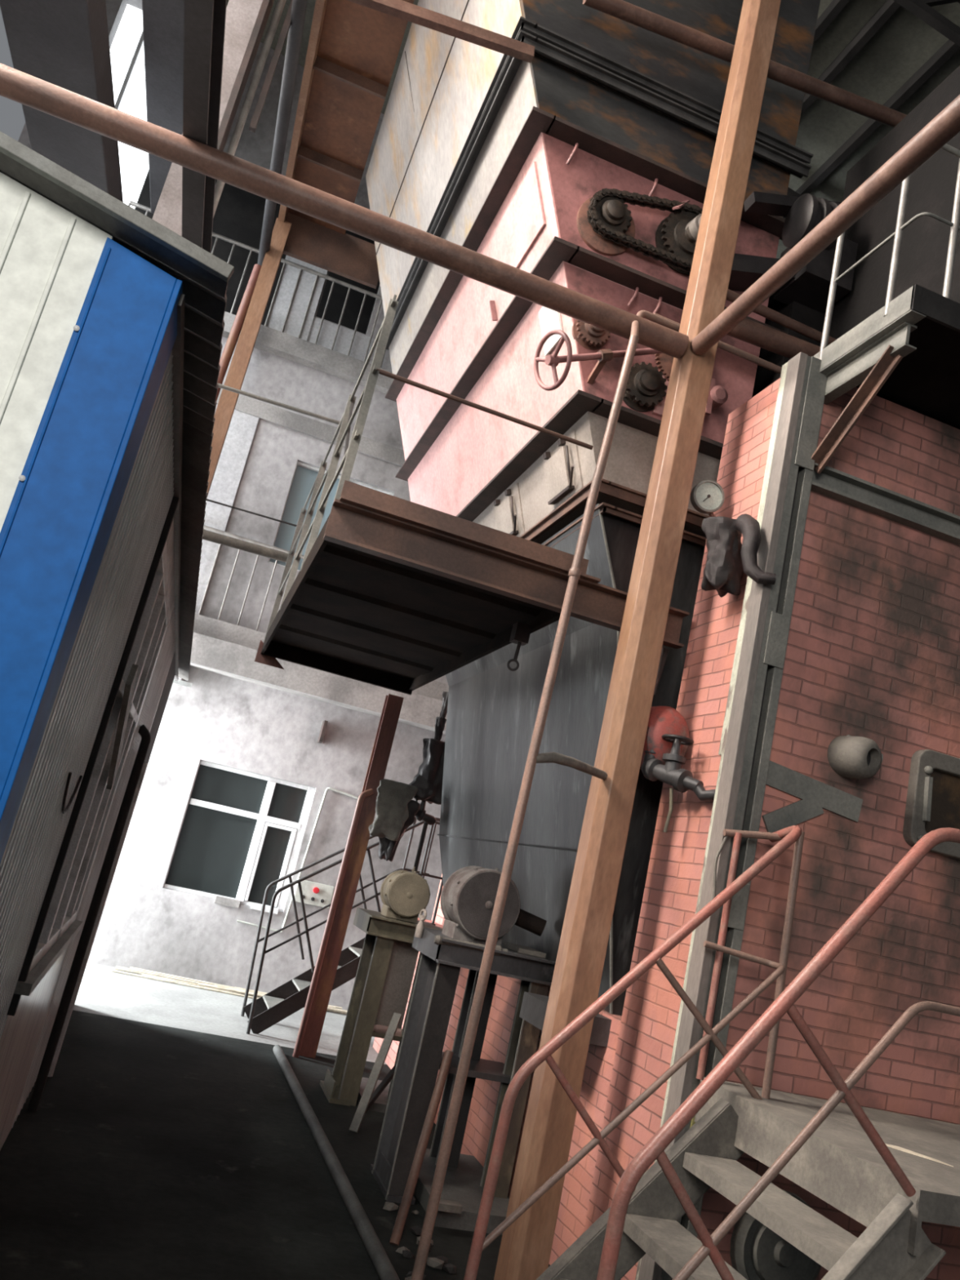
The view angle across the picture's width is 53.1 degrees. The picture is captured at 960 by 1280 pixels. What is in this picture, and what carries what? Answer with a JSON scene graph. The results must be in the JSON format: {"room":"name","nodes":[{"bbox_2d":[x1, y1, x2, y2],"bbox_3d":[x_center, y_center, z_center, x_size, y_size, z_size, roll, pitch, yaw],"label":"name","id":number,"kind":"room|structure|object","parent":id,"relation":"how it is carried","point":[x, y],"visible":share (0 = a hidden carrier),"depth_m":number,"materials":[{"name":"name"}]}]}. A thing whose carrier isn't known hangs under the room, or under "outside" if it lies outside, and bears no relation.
{"room":"industrial boiler plant","nodes":[
{"label":"industrial boiler plant","id":0,"kind":"room"},
{"bbox_2d":[0,0,123,202],"bbox_3d":[-2.601,-3.977,5.813,0.550,0.300,7.200,16,-14,-14],"label":"beam","id":1,"kind":"structure","parent":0,"point":[64,44],"depth_m":6.29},
{"bbox_2d":[142,0,184,213],"bbox_3d":[-1.906,-5.378,6.114,0.480,0.400,8.900,16,-14,-14],"label":"girder","id":2,"kind":"object","parent":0,"point":[162,20],"visible":0.45,"depth_m":8.17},
{"bbox_2d":[182,0,226,253],"bbox_3d":[-1.262,-2.190,4.335,0.100,0.212,7.000,16,-14,-14],"label":"beam","id":3,"kind":"structure","parent":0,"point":[204,20],"depth_m":3.92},
{"bbox_2d":[151,0,274,236],"bbox_3d":[-1.711,-3.832,6.494,0.240,7.070,0.200,16,-14,-14],"label":"wall","id":4,"kind":"structure","parent":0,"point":[246,20],"depth_m":6.42,"materials":[{"name":"white paint"}]},
{"bbox_2d":[213,0,286,217],"bbox_3d":[-1.567,-3.761,6.581,0.052,6.900,0.052,16,-14,-14],"label":"conduit","id":5,"kind":"object","parent":4,"relation":"attached to","point":[280,5],"visible":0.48,"depth_m":6.56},
{"bbox_2d":[17,0,448,1010],"bbox_3d":[0.552,-2.219,11.530,12.500,13.000,0.250,16,-14,-14],"label":"wall","id":6,"kind":"structure","parent":0,"point":[220,719],"depth_m":10.03,"materials":[{"name":"paint"}]},
{"bbox_2d":[110,4,149,208],"bbox_3d":[-3.953,-5.971,10.792,0.800,2.600,0.090,16,-14,-14],"label":"window","id":7,"kind":"structure","parent":6,"relation":"in","point":[128,77],"depth_m":10.86,"materials":[{"name":"white"}]},
{"bbox_2d":[195,403,258,613],"bbox_3d":[-3.005,-1.430,10.131,0.730,2.300,0.050,16,-14,-14],"label":"pilaster","id":8,"kind":"object","parent":6,"relation":"attached to","point":[242,426],"visible":0.21,"depth_m":10.24,"materials":[{"name":"paint"}]},
{"bbox_2d":[163,760,315,914],"bbox_3d":[-2.432,2.016,9.768,1.210,1.330,0.180,16,-14,-14],"label":"window","id":9,"kind":"structure","parent":6,"relation":"in","point":[241,832],"depth_m":9.81,"materials":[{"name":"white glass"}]},
{"bbox_2d":[266,255,327,340],"bbox_3d":[-2.022,-4.055,10.872,0.480,1.450,0.090,16,-14,-14],"label":"electrical cabinet","id":10,"kind":"object","parent":6,"relation":"attached to","point":[286,288],"visible":0.43,"depth_m":10.77,"materials":[{"name":"metal"}]},
{"bbox_2d":[236,786,358,933],"bbox_3d":[-1.813,2.241,9.861,0.972,1.518,0.024,16,-14,-14],"label":"conduit","id":11,"kind":"object","parent":6,"relation":"attached to","point":[329,788],"visible":0.91,"depth_m":9.88,"materials":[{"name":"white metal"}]},
{"bbox_2d":[222,311,393,394],"bbox_3d":[-1.767,-3.143,10.759,6.900,0.220,0.160,16,-14,-14],"label":"gallery slab","id":12,"kind":"object","parent":6,"relation":"attached to","point":[268,340],"visible":0.36,"depth_m":10.66,"materials":[{"name":"concrete"}]},
{"bbox_2d":[128,200,386,367],"bbox_3d":[-2.296,-3.862,10.694,3.411,0.882,0.044,16,-14,-14],"label":"gallery railing","id":13,"kind":"object","parent":12,"relation":"on","point":[217,236],"visible":0.52,"depth_m":10.79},
{"bbox_2d":[306,316,391,371],"bbox_3d":[-1.448,-3.331,10.940,1.020,0.360,0.070,16,-14,-14],"label":"parapet","id":14,"kind":"object","parent":12,"relation":"on","point":[328,330],"visible":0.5,"depth_m":10.88,"materials":[{"name":"paint"}]},
{"bbox_2d":[216,388,404,466],"bbox_3d":[-1.957,-2.377,10.620,6.900,0.180,0.060,16,-14,-14],"label":"beam","id":15,"kind":"structure","parent":6,"relation":"attached to","point":[264,411],"depth_m":10.61,"materials":[{"name":"concrete"}]},
{"bbox_2d":[293,878,334,908],"bbox_3d":[-1.697,2.586,9.790,0.380,0.220,0.132,16,-14,-14],"label":"control box","id":16,"kind":"object","parent":6,"relation":"attached to","point":[316,894],"visible":0.88,"depth_m":9.76,"materials":[{"name":"white metal"}]},
{"bbox_2d":[190,632,447,734],"bbox_3d":[-2.521,0.218,9.857,6.900,0.300,0.320,16,-14,-14],"label":"beam","id":17,"kind":"structure","parent":6,"relation":"attached to","point":[210,654],"depth_m":9.91,"materials":[{"name":"concrete"}]},
{"bbox_2d":[193,613,448,701],"bbox_3d":[-2.488,-0.015,9.993,6.900,0.220,0.160,16,-14,-14],"label":"gallery slab","id":18,"kind":"object","parent":17,"relation":"on","point":[204,625],"visible":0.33,"depth_m":9.91,"materials":[{"name":"concrete"}]},
{"bbox_2d":[198,524,304,631],"bbox_3d":[-2.091,-0.491,10.179,2.330,0.942,0.044,16,-14,-14],"label":"gallery railing","id":19,"kind":"object","parent":18,"relation":"on","point":[206,527],"visible":0.34,"depth_m":10.07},
{"bbox_2d":[317,720,328,742],"bbox_3d":[-1.652,0.964,10.079,0.035,0.230,0.140,16,-14,-14],"label":"wall bracket","id":20,"kind":"object","parent":6,"relation":"attached to","point":[324,725],"visible":1,"depth_m":10.02,"materials":[{"name":"brown metal"}]},
{"bbox_2d":[268,461,393,571],"bbox_3d":[-1.637,-1.242,10.624,1.120,1.210,0.095,16,-14,-14],"label":"window","id":21,"kind":"structure","parent":6,"relation":"in","point":[304,476],"depth_m":10.59,"materials":[{"name":"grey glass"}]},
{"bbox_2d":[110,46,379,334],"bbox_3d":[-2.759,-4.548,11.600,5.100,3.200,1.200,16,-14,-14],"label":"wall","id":22,"kind":"structure","parent":0,"point":[238,216],"depth_m":12.19,"materials":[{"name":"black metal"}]},
{"bbox_2d":[0,962,550,1279],"bbox_3d":[1.499,2.739,2.448,12.500,0.200,16.600,16,-14,-14],"label":"floor","id":23,"kind":"structure","parent":0,"point":[148,1151],"depth_m":4.61,"materials":[{"name":"concrete"}]},
{"bbox_2d":[0,131,234,1150],"bbox_3d":[-3.167,0.340,4.573,3.123,3.294,6.842,16,-14,-14],"label":"hut","id":24,"kind":"object","parent":23,"relation":"on","point":[112,322],"visible":1,"depth_m":2.00,"materials":[{"name":"white metal"}]},
{"bbox_2d":[115,967,173,979],"bbox_3d":[-2.781,3.288,9.203,1.411,0.018,0.018,16,-14,-11],"label":"bamboo pole","id":25,"kind":"object","parent":23,"relation":"on","point":[120,969],"visible":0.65,"depth_m":9.10,"materials":[{"name":"wood"}]},
{"bbox_2d":[115,965,217,986],"bbox_3d":[-2.971,3.206,9.132,0.963,0.018,0.018,15,-14,-10],"label":"bamboo pole","id":26,"kind":"object","parent":23,"relation":"on","point":[117,966],"visible":1,"depth_m":9.12,"materials":[{"name":"wood"}]},
{"bbox_2d":[141,973,197,986],"bbox_3d":[-2.481,3.365,9.235,1.528,0.018,0.018,17,-14,-14],"label":"bamboo pole","id":27,"kind":"object","parent":23,"relation":"on","point":[192,984],"visible":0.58,"depth_m":9.11,"materials":[{"name":"wood"}]},
{"bbox_2d":[129,966,235,987],"bbox_3d":[-2.861,3.264,9.265,1.020,0.018,0.018,16,-14,-11],"label":"bamboo pole","id":28,"kind":"object","parent":23,"relation":"on","point":[131,967],"visible":0.81,"depth_m":9.24,"materials":[{"name":"wood"}]},
{"bbox_2d":[111,969,259,999],"bbox_3d":[-2.590,3.308,9.104,1.760,0.018,0.018,16,-14,-12],"label":"bamboo pole","id":29,"kind":"object","parent":23,"relation":"on","point":[113,971],"visible":0.65,"depth_m":9.05,"materials":[{"name":"wood"}]},
{"bbox_2d":[206,217,291,497],"bbox_3d":[-2.514,-1.821,9.062,0.150,4.960,0.140,16,-14,-14],"label":"steel column","id":30,"kind":"structure","parent":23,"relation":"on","point":[251,327],"depth_m":9.26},
{"bbox_2d":[215,263,261,401],"bbox_3d":[-2.722,-1.405,8.893,0.130,4.802,0.088,16,-14,-14],"label":"drain pipe","id":31,"kind":"object","parent":30,"relation":"attached to","point":[233,338],"visible":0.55,"depth_m":9.25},
{"bbox_2d":[257,0,307,266],"bbox_3d":[-1.722,-3.784,7.811,0.100,0.852,5.499,16,-14,-14],"label":"pipe","id":32,"kind":"object","parent":30,"relation":"attached to","point":[299,7],"visible":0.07,"depth_m":7.49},
{"bbox_2d":[278,0,413,288],"bbox_3d":[-0.885,-4.352,7.749,1.110,0.460,4.900,16,-14,-14],"label":"beam","id":33,"kind":"structure","parent":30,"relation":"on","point":[353,51],"depth_m":8.25,"materials":[{"name":"metal"}]},
{"bbox_2d":[197,983,342,1010],"bbox_3d":[-2.014,3.466,9.293,1.425,0.018,0.018,16,-14,-14],"label":"bamboo pole","id":34,"kind":"object","parent":23,"relation":"on","point":[201,984],"visible":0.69,"depth_m":9.18,"materials":[{"name":"wood"}]},
{"bbox_2d":[208,982,335,1008],"bbox_3d":[-2.038,3.494,9.432,1.273,0.018,0.018,16,-14,-13],"label":"bamboo pole","id":35,"kind":"object","parent":23,"relation":"on","point":[212,984],"visible":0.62,"depth_m":9.35,"materials":[{"name":"wood"}]},
{"bbox_2d":[272,1044,399,1279],"bbox_3d":[-0.680,2.661,4.721,0.064,0.064,5.351,17,-14,-15],"label":"pipe","id":36,"kind":"object","parent":23,"relation":"on","point":[380,1259],"visible":1,"depth_m":4.67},
{"bbox_2d":[240,816,443,1034],"bbox_3d":[-1.182,2.446,8.463,1.445,2.014,0.980,16,-14,-14],"label":"stair","id":37,"kind":"structure","parent":23,"relation":"on","point":[271,1008],"depth_m":8.18,"materials":[{"name":"black metal"}]},
{"bbox_2d":[298,693,404,1057],"bbox_3d":[-1.024,1.828,7.695,0.130,2.860,0.120,16,-14,-14],"label":"steel column","id":38,"kind":"structure","parent":23,"relation":"on","point":[393,704],"depth_m":7.62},
{"bbox_2d":[292,788,373,1057],"bbox_3d":[-1.131,2.168,7.484,0.123,2.070,0.048,20,-15,-28],"label":"pipe","id":39,"kind":"object","parent":38,"relation":"attached to","point":[370,792],"visible":1,"depth_m":7.44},
{"bbox_2d":[356,1077,390,1112],"bbox_3d":[-0.635,3.124,6.569,0.460,0.050,0.650,16,-14,-14],"label":"concrete plinth","id":40,"kind":"object","parent":23,"relation":"on","point":[380,1104],"visible":0.14,"depth_m":6.38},
{"bbox_2d":[349,1012,401,1133],"bbox_3d":[-0.642,2.674,5.964,0.050,0.638,0.507,10,-14,12],"label":"bar","id":41,"kind":"object","parent":23,"relation":"on","point":[362,1106],"visible":1,"depth_m":5.93,"materials":[{"name":"grey metal"}]},
{"bbox_2d":[319,907,442,1106],"bbox_3d":[-0.655,2.532,6.617,0.600,1.185,0.560,16,-14,-14],"label":"stand","id":42,"kind":"object","parent":23,"relation":"on","point":[342,1087],"visible":0.72,"depth_m":6.45,"materials":[{"name":"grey metal"}]},
{"bbox_2d":[371,1024,402,1041],"bbox_3d":[-0.656,2.694,6.599,0.320,0.030,0.320,16,-14,-14],"label":"shelf","id":43,"kind":"object","parent":42,"relation":"attached to","point":[379,1031],"depth_m":6.50,"materials":[{"name":"brown metal"}]},
{"bbox_2d":[374,939,418,1028],"bbox_3d":[-0.582,2.373,6.638,0.220,0.570,0.055,16,-14,-14],"label":"panel","id":44,"kind":"object","parent":42,"relation":"on","point":[403,957],"visible":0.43,"depth_m":6.64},
{"bbox_2d":[380,866,430,923],"bbox_3d":[-0.526,1.766,6.718,0.320,0.368,0.314,16,-14,-14],"label":"motor","id":45,"kind":"object","parent":42,"relation":"on","point":[404,894],"visible":0.99,"depth_m":6.59,"materials":[{"name":"green paint"}]},
{"bbox_2d":[365,1062,396,1112],"bbox_3d":[-0.563,2.761,6.096,0.030,0.472,0.489,4,-16,34],"label":"bar","id":46,"kind":"object","parent":23,"relation":"on","point":[389,1076],"visible":0.29,"depth_m":6.01,"materials":[{"name":"black metal"}]},
{"bbox_2d":[382,1201,398,1211],"bbox_3d":[-0.428,2.689,4.558,0.067,0.041,0.050,24,-17,-39],"label":"lump","id":47,"kind":"object","parent":23,"relation":"on","point":[388,1206],"visible":1,"depth_m":4.54,"materials":[{"name":"grey stone"}]},
{"bbox_2d":[401,1249,414,1258],"bbox_3d":[-0.304,2.600,4.065,0.053,0.032,0.028,16,-14,-14],"label":"lump","id":48,"kind":"object","parent":23,"relation":"on","point":[407,1254],"visible":1,"depth_m":4.05,"materials":[{"name":"grey stone"}]},
{"bbox_2d":[409,1226,422,1235],"bbox_3d":[-0.276,2.667,4.331,0.064,0.043,0.057,24,-18,-40],"label":"lump","id":49,"kind":"object","parent":23,"relation":"on","point":[417,1230],"visible":0.72,"depth_m":4.32,"materials":[{"name":"black stone"}]},
{"bbox_2d":[389,1049,453,1245],"bbox_3d":[-0.264,2.349,4.497,0.044,0.746,0.564,11,-14,10],"label":"bar","id":50,"kind":"object","parent":23,"relation":"on","point":[398,1227],"visible":1,"depth_m":4.45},
{"bbox_2d":[426,1257,444,1269],"bbox_3d":[-0.185,2.607,4.016,0.080,0.044,0.064,16,-14,-14],"label":"lump","id":51,"kind":"object","parent":23,"relation":"on","point":[433,1262],"visible":0.97,"depth_m":4.00,"materials":[{"name":"grey stone"}]},
{"bbox_2d":[443,1263,456,1273],"bbox_3d":[-0.125,2.626,4.008,0.055,0.037,0.039,16,-14,-14],"label":"lump","id":52,"kind":"object","parent":23,"relation":"on","point":[448,1268],"visible":1,"depth_m":4.00,"materials":[{"name":"grey stone"}]},
{"bbox_2d":[437,1199,462,1213],"bbox_3d":[-0.148,2.621,4.445,0.120,0.030,0.060,16,-14,-14],"label":"block","id":53,"kind":"object","parent":23,"relation":"on","point":[447,1206],"visible":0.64,"depth_m":4.42,"materials":[{"name":"grey concrete"}]},
{"bbox_2d":[413,1148,509,1235],"bbox_3d":[-0.124,2.834,4.969,0.460,0.080,0.900,16,-14,-14],"label":"concrete plinth","id":54,"kind":"object","parent":23,"relation":"on","point":[461,1184],"visible":0.43,"depth_m":4.78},
{"bbox_2d":[369,927,555,1204],"bbox_3d":[-0.104,2.260,5.127,0.660,1.250,0.580,16,-14,-14],"label":"stand","id":55,"kind":"object","parent":23,"relation":"on","point":[420,1055],"visible":0.74,"depth_m":5.03,"materials":[{"name":"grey metal"}]},
{"bbox_2d":[414,909,426,937],"bbox_3d":[-0.325,1.567,5.314,0.060,0.154,0.044,6,-15,26],"label":"tap","id":56,"kind":"object","parent":55,"relation":"attached to","point":[420,926],"visible":1,"depth_m":5.30,"materials":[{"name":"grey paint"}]},
{"bbox_2d":[433,934,507,955],"bbox_3d":[-0.047,1.594,5.004,0.401,0.061,0.052,16,-14,-14],"label":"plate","id":57,"kind":"object","parent":55,"relation":"on","point":[437,940],"visible":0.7,"depth_m":4.98,"materials":[{"name":"grey metal"}]},
{"bbox_2d":[438,1051,511,1084],"bbox_3d":[-0.036,2.294,5.158,0.460,0.030,0.370,16,-14,-14],"label":"shelf","id":58,"kind":"object","parent":55,"relation":"attached to","point":[482,1068],"depth_m":5.07,"materials":[{"name":"grey metal"}]},
{"bbox_2d":[440,866,520,946],"bbox_3d":[-0.005,1.443,5.259,0.388,0.409,0.354,16,-14,-14],"label":"motor","id":59,"kind":"object","parent":55,"relation":"on","point":[468,896],"visible":0.84,"depth_m":5.11,"materials":[{"name":"grey paint"}]},
{"bbox_2d":[514,908,546,936],"bbox_3d":[0.228,1.518,5.232,0.270,0.138,0.090,12,-13,4],"label":"pipe","id":60,"kind":"object","parent":59,"relation":"attached to","point":[531,922],"visible":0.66,"depth_m":5.19,"materials":[{"name":"metal"}]},
{"bbox_2d":[503,942,546,958],"bbox_3d":[0.244,1.706,5.285,0.160,0.023,0.250,16,-14,-14],"label":"plate","id":61,"kind":"object","parent":55,"relation":"on","point":[519,948],"visible":1,"depth_m":5.18,"materials":[{"name":"grey metal"}]},
{"bbox_2d":[410,310,679,1279],"bbox_3d":[0.411,0.426,4.126,0.302,4.488,0.710,10,-14,14],"label":"riser pipe","id":62,"kind":"object","parent":23,"relation":"on","point":[534,757],"visible":0.89,"depth_m":3.78,"materials":[{"name":"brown metal"}]},
{"bbox_2d":[493,0,781,1279],"bbox_3d":[1.181,-1.907,4.889,0.160,9.600,0.140,16,-14,-14],"label":"steel column","id":63,"kind":"structure","parent":23,"relation":"on","point":[526,1245],"depth_m":4.33,"materials":[{"name":"metal"}]},
{"bbox_2d":[0,62,688,358],"bbox_3d":[-1.282,-2.093,4.099,4.891,0.146,0.116,16,-14,-14],"label":"pipe","id":64,"kind":"object","parent":63,"relation":"attached to","point":[15,85],"visible":1,"depth_m":4.22,"materials":[{"name":"metal"}]},
{"bbox_2d":[653,312,782,374],"bbox_3d":[1.336,-1.537,5.087,0.951,0.056,0.036,16,-14,-14],"label":"pipe","id":65,"kind":"object","parent":63,"relation":"attached to","point":[722,345],"visible":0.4,"depth_m":5.10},
{"bbox_2d":[690,94,959,355],"bbox_3d":[1.784,-1.839,2.401,0.090,0.110,4.860,16,-14,-14],"label":"pipe","id":66,"kind":"object","parent":63,"relation":"attached to","point":[944,126],"visible":1,"depth_m":3.64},
{"bbox_2d":[373,65,959,1279],"bbox_3d":[2.274,0.737,6.944,3.940,6.020,6.050,16,-14,-14],"label":"brick wall","id":67,"kind":"structure","parent":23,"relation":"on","point":[823,700],"depth_m":4.16,"materials":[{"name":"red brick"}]},
{"bbox_2d":[254,294,689,694],"bbox_3d":[-0.252,-0.492,6.196,1.800,1.300,3.610,16,-14,-14],"label":"raised platform","id":68,"kind":"object","parent":67,"relation":"attached to","point":[393,593],"visible":0.99,"depth_m":5.02,"materials":[{"name":"metal"}]},
{"bbox_2d":[202,529,288,562],"bbox_3d":[-2.236,-0.849,7.580,1.522,0.110,0.080,16,-14,-14],"label":"pipe","id":69,"kind":"object","parent":68,"relation":"attached to","point":[208,535],"visible":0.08,"depth_m":7.65,"materials":[{"name":"grey metal"}]},
{"bbox_2d":[206,498,297,526],"bbox_3d":[-2.174,-1.114,7.603,1.500,0.046,0.016,16,-14,-14],"label":"pipe","id":70,"kind":"object","parent":68,"relation":"attached to","point":[207,500],"visible":0.34,"depth_m":7.69,"materials":[{"name":"grey metal"}]},
{"bbox_2d":[217,382,340,424],"bbox_3d":[-1.865,-1.974,7.721,1.661,0.082,0.032,16,-14,-14],"label":"pipe","id":71,"kind":"object","parent":68,"relation":"attached to","point":[221,386],"visible":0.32,"depth_m":7.77,"materials":[{"name":"grey metal"}]},
{"bbox_2d":[439,691,448,722],"bbox_3d":[-0.287,0.553,7.910,0.096,0.260,0.050,16,-14,-14],"label":"lagging shred","id":72,"kind":"object","parent":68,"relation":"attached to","point":[443,712],"visible":0.76,"depth_m":7.90,"materials":[{"name":"grey fabric"}]},
{"bbox_2d":[506,622,532,671],"bbox_3d":[0.199,0.044,5.114,0.082,0.263,0.080,16,-14,-14],"label":"hook","id":73,"kind":"object","parent":68,"relation":"hanging from","point":[521,632],"visible":1,"depth_m":5.09,"materials":[{"name":"black metal"}]},
{"bbox_2d":[365,0,820,1046],"bbox_3d":[0.020,-1.149,6.532,2.570,6.460,3.991,16,-14,-14],"label":"machine","id":74,"kind":"object","parent":67,"relation":"attached to","point":[583,166],"visible":0.74,"depth_m":5.45,"materials":[{"name":"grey metal"}]},
{"bbox_2d":[408,737,444,804],"bbox_3d":[-0.391,1.073,7.858,0.371,0.515,0.208,16,-14,-14],"label":"pipe lagging","id":75,"kind":"object","parent":74,"relation":"hanging from","point":[428,778],"visible":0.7,"depth_m":7.79,"materials":[{"name":"black fabric"}]},
{"bbox_2d":[414,795,435,825],"bbox_3d":[-0.478,1.331,7.797,0.305,0.294,0.114,16,-14,-14],"label":"valve","id":76,"kind":"object","parent":75,"relation":"attached to","point":[421,815],"visible":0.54,"depth_m":7.77,"materials":[{"name":"black metal"}]},
{"bbox_2d":[377,800,420,861],"bbox_3d":[-0.698,1.502,7.658,0.354,0.514,0.130,16,-14,-14],"label":"rag","id":77,"kind":"object","parent":76,"relation":"hanging from","point":[387,848],"visible":0.52,"depth_m":7.62,"materials":[{"name":"black fabric"}]},
{"bbox_2d":[368,778,417,840],"bbox_3d":[-0.693,1.338,7.543,0.324,0.457,0.133,16,-14,-14],"label":"cloth","id":78,"kind":"object","parent":77,"relation":"attached to","point":[393,797],"visible":1,"depth_m":7.50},
{"bbox_2d":[413,822,427,872],"bbox_3d":[-0.543,1.945,7.699,0.036,1.050,0.036,16,-14,-14],"label":"pipe","id":79,"kind":"object","parent":76,"relation":"attached to","point":[425,824],"visible":0.34,"depth_m":7.75,"materials":[{"name":"black metal"}]},
{"bbox_2d":[434,716,446,740],"bbox_3d":[-0.344,0.758,7.859,0.090,0.260,0.051,16,-14,-14],"label":"lagging shred","id":80,"kind":"object","parent":75,"relation":"attached to","point":[439,725],"visible":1,"depth_m":7.86,"materials":[{"name":"black fabric"}]},
{"bbox_2d":[346,0,534,62],"bbox_3d":[-0.334,-3.185,4.885,1.287,0.220,0.050,16,-14,-14],"label":"pipe","id":81,"kind":"object","parent":74,"relation":"attached to","point":[401,9],"visible":1,"depth_m":4.92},
{"bbox_2d":[705,378,728,415],"bbox_3d":[1.242,-1.272,5.097,0.115,0.202,0.100,16,-14,-14],"label":"knob","id":82,"kind":"object","parent":74,"relation":"on","point":[717,395],"depth_m":5.06,"materials":[{"name":"pink metal"}]},
{"bbox_2d":[582,0,906,128],"bbox_3d":[1.874,-3.201,5.522,2.758,0.334,0.084,16,-14,-14],"label":"pipe","id":83,"kind":"object","parent":74,"relation":"attached to","point":[622,10],"visible":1,"depth_m":5.36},
{"bbox_2d":[728,191,857,312],"bbox_3d":[1.713,-2.198,5.267,0.705,0.656,0.420,16,-14,-14],"label":"motor","id":84,"kind":"object","parent":74,"relation":"attached to","point":[810,286],"visible":0.62,"depth_m":5.22,"materials":[{"name":"black metal"}]},
{"bbox_2d":[640,706,688,768],"bbox_3d":[0.798,0.461,4.503,0.236,0.325,0.432,16,-14,-14],"label":"tank","id":85,"kind":"object","parent":67,"relation":"attached to","point":[663,720],"visible":0.32,"depth_m":4.31,"materials":[{"name":"brown metal"}]},
{"bbox_2d":[641,733,715,800],"bbox_3d":[0.873,0.553,4.165,0.142,0.266,0.423,21,-15,-30],"label":"valve","id":86,"kind":"object","parent":85,"relation":"attached to","point":[653,769],"visible":0.97,"depth_m":4.18,"materials":[{"name":"grey metal"}]},
{"bbox_2d":[662,788,673,832],"bbox_3d":[0.819,0.739,4.166,0.031,0.192,0.026,16,-14,-14],"label":"tube","id":87,"kind":"object","parent":86,"relation":"attached to","point":[671,790],"visible":1,"depth_m":4.16,"materials":[{"name":"grey metal"}]},
{"bbox_2d":[689,480,724,516],"bbox_3d":[1.083,-0.655,4.598,0.160,0.226,0.061,15,-14,-9],"label":"pressure gauge","id":88,"kind":"object","parent":67,"relation":"attached to","point":[708,496],"visible":0.91,"depth_m":4.59,"materials":[{"name":"grey metal"}]},
{"bbox_2d":[701,515,743,597],"bbox_3d":[1.106,-0.373,4.352,0.214,0.348,0.150,21,-16,-31],"label":"bag","id":89,"kind":"object","parent":67,"relation":"attached to","point":[723,570],"visible":0.89,"depth_m":4.30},
{"bbox_2d":[734,513,776,584],"bbox_3d":[1.180,-0.400,4.144,0.122,0.351,0.241,21,-16,-32],"label":"pipe","id":90,"kind":"object","parent":67,"relation":"attached to","point":[749,527],"visible":1,"depth_m":4.09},
{"bbox_2d":[724,309,820,359],"bbox_3d":[1.562,-1.561,5.035,0.773,0.130,0.110,16,-14,-14],"label":"pipe","id":91,"kind":"object","parent":67,"relation":"attached to","point":[748,331],"visible":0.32,"depth_m":4.98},
{"bbox_2d":[725,288,835,345],"bbox_3d":[1.593,-1.724,5.137,0.752,0.082,0.052,16,-14,-14],"label":"pipe","id":92,"kind":"object","parent":67,"relation":"attached to","point":[767,313],"visible":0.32,"depth_m":5.13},
{"bbox_2d":[811,143,959,474],"bbox_3d":[3.143,-0.902,4.899,3.435,1.326,1.345,16,-14,-14],"label":"platform","id":93,"kind":"object","parent":67,"relation":"attached to","point":[906,353],"visible":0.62,"depth_m":4.11,"materials":[{"name":"grey metal"}]},
{"bbox_2d":[463,825,959,1279],"bbox_3d":[2.192,1.943,3.398,4.380,2.053,1.162,16,-14,-14],"label":"stair","id":94,"kind":"structure","parent":23,"relation":"on","point":[837,1152],"depth_m":3.00,"materials":[{"name":"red metal"}]},
{"bbox_2d":[712,835,728,896],"bbox_3d":[0.940,0.873,3.761,0.049,0.263,0.012,16,-14,-14],"label":"handrail","id":95,"kind":"object","parent":94,"relation":"attached to","point":[721,847],"visible":1,"depth_m":3.75,"materials":[{"name":"grey metal"}]},
{"bbox_2d":[885,1143,953,1166],"bbox_3d":[1.393,1.640,3.063,0.211,0.002,0.056,6,-15,27],"label":"wood sliver","id":96,"kind":"object","parent":94,"relation":"on","point":[898,1148],"visible":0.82,"depth_m":3.06,"materials":[{"name":"brown wood"}]},
{"bbox_2d":[226,0,959,258],"bbox_3d":[3.677,-6.489,4.724,12.800,2.100,16.600,16,-14,-14],"label":"ceiling","id":97,"kind":"structure","parent":0,"point":[904,42],"depth_m":8.91,"materials":[{"name":"metal"}]},
{"bbox_2d":[248,0,292,132],"bbox_3d":[-1.135,-5.236,6.939,0.040,3.750,0.040,16,-14,-14],"label":"bar","id":98,"kind":"object","parent":97,"relation":"hanging from","point":[276,56],"visible":1,"depth_m":6.60,"materials":[{"name":"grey metal"}]},
{"bbox_2d":[813,0,849,44],"bbox_3d":[3.370,-5.650,7.458,0.070,0.120,10.200,16,-14,-14],"label":"beam","id":99,"kind":"structure","parent":97,"relation":"attached to","point":[833,9],"depth_m":8.40,"materials":[{"name":"black metal"}]},
{"bbox_2d":[800,0,900,115],"bbox_3d":[3.692,-5.498,7.534,0.070,0.120,10.200,16,-14,-14],"label":"beam","id":100,"kind":"structure","parent":97,"relation":"attached to","point":[889,7],"depth_m":8.54,"materials":[{"name":"black metal"}]},
{"bbox_2d":[782,39,959,217],"bbox_3d":[4.265,-5.227,7.669,0.070,0.120,10.200,16,-14,-14],"label":"beam","id":101,"kind":"structure","parent":97,"relation":"attached to","point":[948,48],"depth_m":9.12,"materials":[{"name":"black metal"}]},
{"bbox_3d":[8.873,-1.788,5.453,0.200,13.000,16.400,16,-14,-14],"label":"wall","id":102,"kind":"structure","parent":0,"visible":0},
{"bbox_2d":[786,187,800,196],"bbox_3d":[4.110,-4.034,10.285,7.522,1.726,0.100,16,-14,-14],"label":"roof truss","id":103,"kind":"object","parent":102,"relation":"attached to","point":[790,192],"depth_m":10.08,"materials":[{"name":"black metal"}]},
{"bbox_2d":[893,0,959,46],"bbox_3d":[4.885,-4.455,7.838,7.522,1.726,0.100,16,-14,-14],"label":"roof truss","id":104,"kind":"object","parent":102,"relation":"attached to","point":[922,9],"visible":1,"depth_m":7.46,"materials":[{"name":"black metal"}]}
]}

